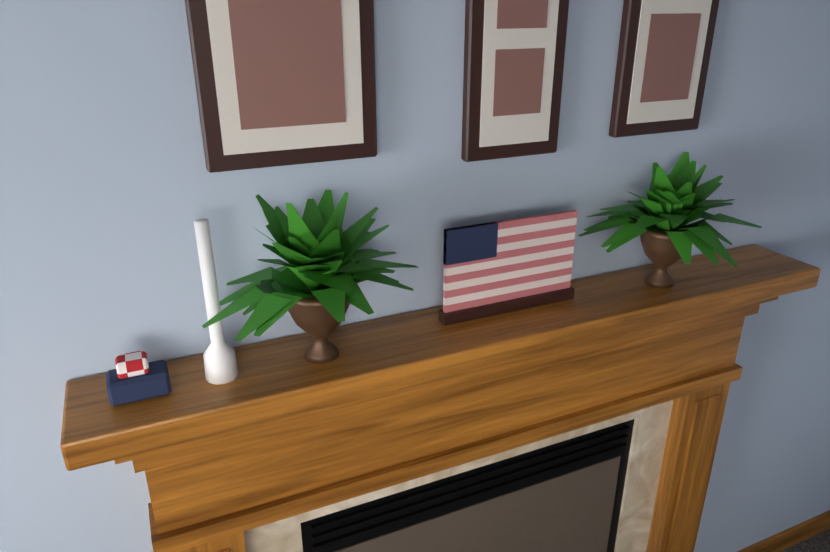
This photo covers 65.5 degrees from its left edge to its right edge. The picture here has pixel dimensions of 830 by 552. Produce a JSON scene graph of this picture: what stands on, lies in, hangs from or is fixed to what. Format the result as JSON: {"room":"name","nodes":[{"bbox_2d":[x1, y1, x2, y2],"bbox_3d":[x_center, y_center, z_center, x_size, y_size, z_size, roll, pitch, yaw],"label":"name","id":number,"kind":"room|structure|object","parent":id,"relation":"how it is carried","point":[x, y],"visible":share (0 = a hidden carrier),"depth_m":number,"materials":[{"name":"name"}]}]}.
{"room":"living room","nodes":[
{"label":"living room","id":0,"kind":"room"},
{"bbox_2d":[0,0,829,551],"bbox_3d":[-0.398,0.278,1.415,13.000,2.440,0.120,-10,25,-22],"label":"wall","id":1,"kind":"structure","parent":0,"point":[112,188],"depth_m":1.28,"materials":[{"name":"blue paint"}]},
{"bbox_2d":[185,0,376,172],"bbox_3d":[-0.222,-0.376,1.135,0.320,0.360,0.030,-10,25,-22],"label":"picture frame","id":2,"kind":"object","parent":1,"relation":"attached to","point":[284,82],"visible":0.94,"depth_m":1.13,"materials":[{"name":"brown"}]},
{"bbox_2d":[461,0,568,161],"bbox_3d":[0.206,-0.479,1.300,0.230,0.480,0.030,-10,25,-22],"label":"picture frame","id":3,"kind":"object","parent":1,"relation":"attached to","point":[514,54],"visible":0.98,"depth_m":1.31,"materials":[{"name":"brown"}]},
{"bbox_2d":[609,0,718,137],"bbox_3d":[0.571,-0.497,1.471,0.260,0.340,0.030,-10,25,-22],"label":"picture frame","id":4,"kind":"object","parent":1,"relation":"attached to","point":[664,52],"visible":0.98,"depth_m":1.46,"materials":[{"name":"brown"}]},
{"bbox_2d":[780,529,829,551],"bbox_3d":[0.527,2.218,0.007,13.000,0.072,4.377,-10,25,-22],"label":"floor","id":5,"kind":"structure","parent":0,"point":[819,542],"depth_m":2.60,"materials":[{"name":"grey carpet"}]},
{"bbox_2d":[60,244,820,551],"bbox_3d":[0.269,0.777,1.579,1.770,1.390,0.500,-10,25,-22],"label":"fireplace mantel","id":6,"kind":"object","parent":5,"relation":"on","point":[588,417],"visible":0.98,"depth_m":1.50,"materials":[{"name":"brown wood"}]},
{"bbox_2d":[106,350,171,405],"bbox_3d":[-0.484,0.173,1.127,0.100,0.075,0.060,-10,25,-22],"label":"decorative box","id":7,"kind":"object","parent":6,"relation":"on","point":[134,376],"visible":1,"depth_m":1.11,"materials":[{"name":"blue fabric"}]},
{"bbox_2d":[194,219,238,384],"bbox_3d":[-0.356,0.046,1.136,0.060,0.300,0.060,-10,25,-22],"label":"vase","id":8,"kind":"object","parent":6,"relation":"on","point":[220,362],"visible":1,"depth_m":1.14,"materials":[{"name":"white ceramic"}]},
{"bbox_2d":[202,190,417,363],"bbox_3d":[-0.168,0.019,1.167,0.427,0.325,0.283,-10,25,-22],"label":"fern plant","id":9,"kind":"object","parent":6,"relation":"on","point":[312,287],"visible":0.98,"depth_m":1.16,"materials":[{"name":"green plant"}]},
{"bbox_2d":[439,210,577,325],"bbox_3d":[0.210,-0.023,1.413,0.335,0.210,0.030,-10,25,-22],"label":"flag","id":10,"kind":"object","parent":6,"relation":"on","point":[498,267],"visible":1,"depth_m":1.40,"materials":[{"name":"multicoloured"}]},
{"bbox_2d":[578,152,761,287],"bbox_3d":[0.606,-0.102,1.481,0.370,0.302,0.305,-10,25,-22],"label":"fern plant","id":11,"kind":"object","parent":6,"relation":"on","point":[671,207],"visible":1,"depth_m":1.49,"materials":[{"name":"green plant"}]},
{"bbox_3d":[3.713,1.791,-6.017,11.600,5.400,0.120,-10,25,-22],"label":"wall","id":12,"kind":"structure","parent":0,"visible":0},
{"bbox_2d":[737,510,829,551],"bbox_3d":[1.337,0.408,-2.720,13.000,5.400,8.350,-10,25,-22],"label":"baseboard","id":13,"kind":"structure","parent":12,"relation":"attached to","point":[796,534],"depth_m":2.58,"materials":[{"name":"brown wood"}]}
]}

